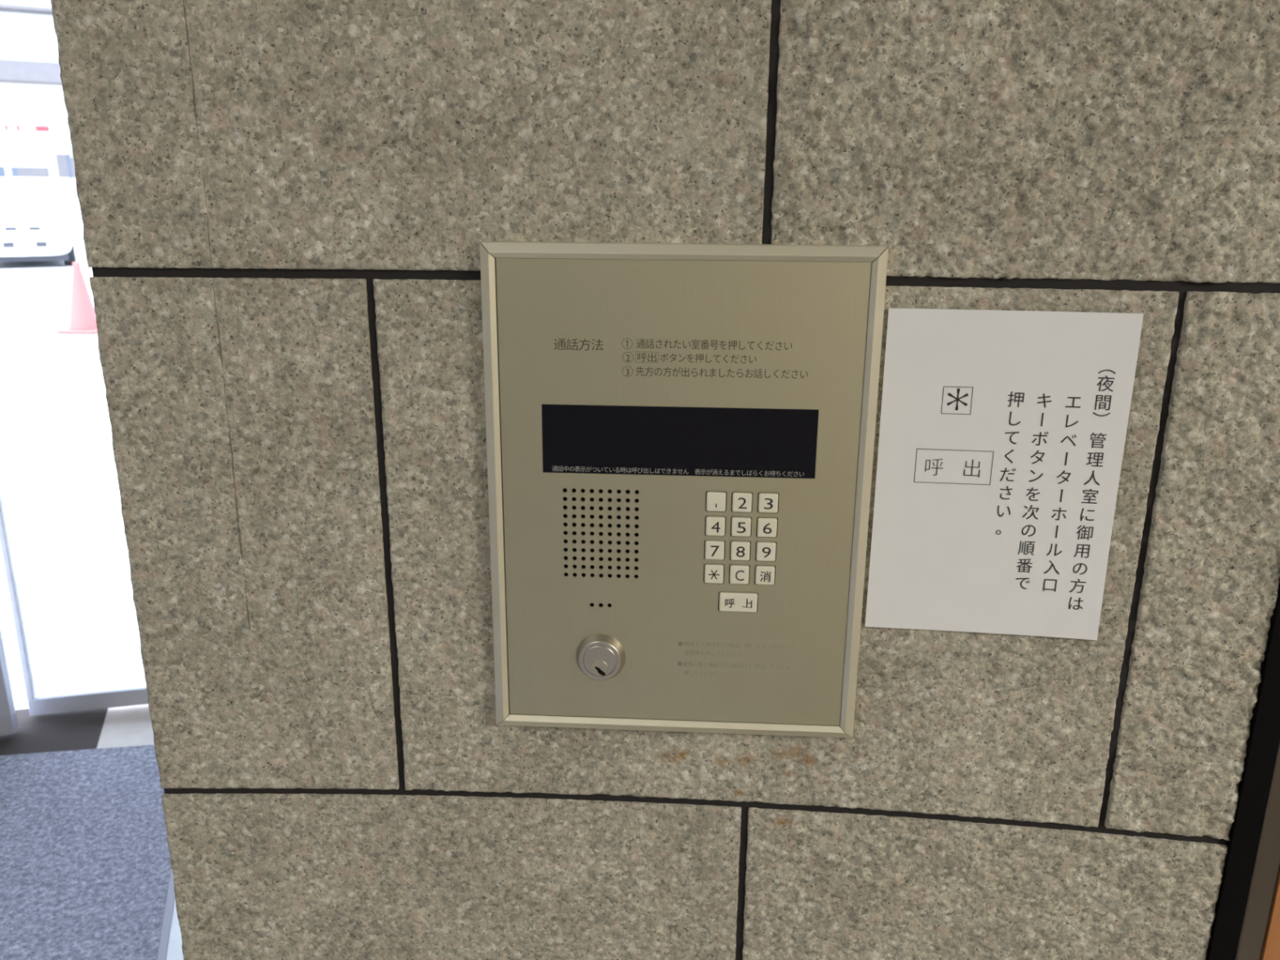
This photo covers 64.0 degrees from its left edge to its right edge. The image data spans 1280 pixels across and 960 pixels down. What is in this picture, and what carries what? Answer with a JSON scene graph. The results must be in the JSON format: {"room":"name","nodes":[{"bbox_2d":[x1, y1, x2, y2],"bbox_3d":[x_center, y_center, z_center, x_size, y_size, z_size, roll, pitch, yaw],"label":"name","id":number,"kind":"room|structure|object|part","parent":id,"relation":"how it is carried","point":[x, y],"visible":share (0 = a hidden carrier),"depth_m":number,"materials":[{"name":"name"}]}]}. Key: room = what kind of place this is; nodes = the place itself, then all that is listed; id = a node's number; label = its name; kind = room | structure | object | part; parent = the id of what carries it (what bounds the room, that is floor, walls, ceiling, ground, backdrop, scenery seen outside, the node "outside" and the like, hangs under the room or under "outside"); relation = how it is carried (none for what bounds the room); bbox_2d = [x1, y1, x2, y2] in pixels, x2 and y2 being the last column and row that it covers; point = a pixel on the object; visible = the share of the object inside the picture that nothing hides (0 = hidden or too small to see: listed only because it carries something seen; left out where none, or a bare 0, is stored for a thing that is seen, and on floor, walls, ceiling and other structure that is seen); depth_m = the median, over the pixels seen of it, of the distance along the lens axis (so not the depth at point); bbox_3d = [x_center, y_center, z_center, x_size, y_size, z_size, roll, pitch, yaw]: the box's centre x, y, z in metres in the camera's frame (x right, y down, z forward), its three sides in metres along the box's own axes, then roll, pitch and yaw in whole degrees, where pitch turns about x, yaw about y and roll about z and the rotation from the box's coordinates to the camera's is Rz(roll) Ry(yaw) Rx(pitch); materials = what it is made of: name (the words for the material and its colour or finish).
{"room":"apartment building entrance","nodes":[
{"label":"apartment building entrance","id":0,"kind":"room"},
{"bbox_2d":[50,0,1279,959],"bbox_3d":[0.049,-0.109,1.053,1.048,2.620,0.338,1,16,3],"label":"wall","id":1,"kind":"structure","parent":0,"point":[287,206],"depth_m":0.92,"materials":[{"name":"stone"}]},
{"bbox_2d":[165,895,183,959],"bbox_3d":[-0.399,1.310,0.845,0.240,0.002,4.465,-5,17,-18],"label":"trim","id":2,"kind":"structure","parent":1,"relation":"attached to","point":[174,952],"depth_m":2.10,"materials":[{"name":"white stone"}]},
{"bbox_2d":[479,240,888,737],"bbox_3d":[0.034,0.022,0.932,0.346,0.462,0.026,1,16,3],"label":"intercom panel","id":3,"kind":"object","parent":1,"relation":"attached to","point":[680,437],"visible":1,"depth_m":0.92,"materials":[{"name":"metal"}]},
{"bbox_3d":[-0.135,0.017,0.943,0.011,0.461,0.021,-15,22,-42],"label":"frame rail","id":4,"kind":"part","parent":3,"relation":"part of","materials":[{"name":"metal"}]},
{"bbox_3d":[0.032,0.237,0.997,0.345,0.013,0.021,1,16,3],"label":"frame rail","id":5,"kind":"part","parent":3,"relation":"part of","materials":[{"name":"metal"}]},
{"bbox_3d":[0.036,-0.195,0.873,0.345,0.013,0.021,1,16,3],"label":"frame rail","id":6,"kind":"part","parent":3,"relation":"part of","materials":[{"name":"metal"}]},
{"bbox_3d":[0.203,0.025,0.925,0.021,0.461,0.011,-12,21,-38],"label":"frame rail","id":7,"kind":"part","parent":3,"relation":"part of","materials":[{"name":"metal"}]},
{"bbox_2d":[865,307,1143,639],"bbox_3d":[0.315,-0.001,0.905,0.208,0.296,0.003,2,16,7],"label":"paper notice","id":8,"kind":"object","parent":1,"relation":"attached to","point":[1002,433],"visible":1,"depth_m":0.90,"materials":[{"name":"grey paper"}]},
{"bbox_2d":[1205,577,1279,959],"bbox_3d":[0.574,0.195,0.951,0.024,2.100,0.052,1,16,3],"label":"trim","id":9,"kind":"structure","parent":1,"relation":"attached to","point":[1262,743],"depth_m":0.96,"materials":[{"name":"black metal"}]},
{"bbox_3d":[-0.085,1.241,1.206,6.609,0.060,6.644,1,16,3],"label":"floor","id":10,"kind":"structure","parent":0,"visible":0},
{"bbox_2d":[0,707,108,755],"bbox_3d":[-2.397,0.748,2.735,1.830,0.003,0.293,-3,16,-13],"label":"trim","id":11,"kind":"structure","parent":10,"relation":"on","point":[76,730],"depth_m":2.88,"materials":[{"name":"brown metal"}]},
{"bbox_2d":[0,744,174,959],"bbox_3d":[-1.515,1.295,0.857,3.675,0.005,4.148,1,16,3],"label":"floor mat","id":12,"kind":"object","parent":10,"relation":"on","point":[86,871],"visible":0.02,"depth_m":2.35,"materials":[{"name":"carpet"}]},
{"bbox_2d":[96,703,154,748],"bbox_3d":[-1.132,0.686,2.987,0.837,0.002,0.307,-3,17,-13],"label":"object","id":13,"kind":"structure","parent":10,"relation":"on","point":[125,726],"depth_m":2.91,"materials":[{"name":"stone"}]},
{"bbox_3d":[0.157,-0.684,3.049,7.016,2.620,2.249,1,16,3],"label":"wall","id":14,"kind":"structure","parent":0,"visible":0},
{"bbox_2d":[0,628,17,735],"bbox_3d":[-2.429,-0.273,2.404,1.430,2.112,0.040,-3,17,-13],"label":"door","id":15,"kind":"structure","parent":14,"relation":"in","point":[8,721],"depth_m":2.82,"materials":[{"name":"metal"}]},
{"bbox_3d":[-2.437,0.718,2.689,1.430,0.050,0.040,-3,17,-13],"label":"rail","id":16,"kind":"part","parent":15,"relation":"part of","materials":[{"name":"metal"}]},
{"bbox_2d":[0,477,148,715],"bbox_3d":[-1.097,-0.381,2.818,1.338,2.112,0.040,-3,17,-13],"label":"door frame","id":17,"kind":"structure","parent":14,"relation":"in","point":[49,703],"depth_m":2.94,"materials":[{"name":"metal"}]},
{"bbox_3d":[-1.105,0.609,3.103,1.338,0.050,0.040,-3,17,-13],"label":"rail","id":18,"kind":"part","parent":17,"relation":"part of","materials":[{"name":"metal"}]},
{"bbox_3d":[1.907,-1.043,0.553,2.669,0.520,0.120,1,16,3],"label":"wall","id":19,"kind":"structure","parent":0,"visible":0},
{"bbox_2d":[1234,736,1279,959],"bbox_3d":[0.598,0.196,0.950,0.024,2.100,0.052,1,16,3],"label":"trim","id":20,"kind":"structure","parent":19,"relation":"attached to","point":[1266,865],"depth_m":0.98,"materials":[{"name":"wood"}]},
{"bbox_2d":[1260,866,1279,959],"bbox_3d":[1.045,0.207,0.917,0.870,2.096,0.039,1,16,3],"label":"door","id":21,"kind":"structure","parent":19,"relation":"in","point":[1271,946],"depth_m":0.99,"materials":[{"name":"orange wood"}]},
{"label":"outside","id":22,"kind":"structure","parent":0,"visible":0},
{"bbox_2d":[0,240,146,710],"bbox_3d":[-19.768,-8.168,33.359,116.079,0.096,96.121,1,16,3],"label":"pavement","id":23,"kind":"structure","parent":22,"point":[59,476],"depth_m":5.04,"materials":[{"name":"concrete"}]},
{"bbox_2d":[0,177,77,265],"bbox_3d":[-11.519,-4.854,19.115,1.840,1.550,3.402,-8,18,-28],"label":"car","id":24,"kind":"object","parent":23,"relation":"on","point":[34,223],"visible":0.99,"depth_m":18.08,"materials":[{"name":"white paint"}]},
{"bbox_3d":[-10.691,-4.126,17.794,0.330,0.165,0.022,-8,18,-28],"label":"number plate","id":25,"kind":"part","parent":24,"relation":"part of","materials":[{"name":"white paint"}]},
{"bbox_2d":[2,241,47,247],"bbox_3d":[-10.703,-4.101,17.824,0.660,0.090,0.052,-8,18,-28],"label":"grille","id":26,"kind":"object","parent":24,"relation":"attached to","point":[5,244],"depth_m":17.79,"materials":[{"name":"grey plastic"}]},
{"bbox_2d":[67,199,77,207],"bbox_3d":[-10.427,-5.087,18.817,0.160,0.140,0.100,-8,18,-28],"label":"mirror","id":27,"kind":"object","parent":24,"relation":"attached to","point":[71,202],"depth_m":18.78,"materials":[{"name":"white paint"}]},
{"bbox_2d":[0,3,83,239],"bbox_3d":[-15.786,-9.325,27.405,11.000,5.480,5.700,-9,18,-29],"label":"building","id":28,"kind":"structure","parent":23,"relation":"on","point":[31,83],"depth_m":25.38,"materials":[{"name":"white"}]},
{"bbox_2d":[0,117,58,141],"bbox_3d":[-15.611,-8.646,25.201,2.220,0.500,0.260,-9,18,-29],"label":"street sign","id":29,"kind":"object","parent":28,"relation":"attached to","point":[26,129],"visible":1,"depth_m":25.34,"materials":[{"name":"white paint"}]},
{"bbox_2d":[55,262,97,333],"bbox_3d":[-5.713,-1.869,10.458,0.400,0.700,0.400,1,16,3],"label":"traffic cone","id":30,"kind":"object","parent":23,"relation":"on","point":[82,319],"visible":0.9,"depth_m":10.39,"materials":[{"name":"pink plastic"}]}
]}

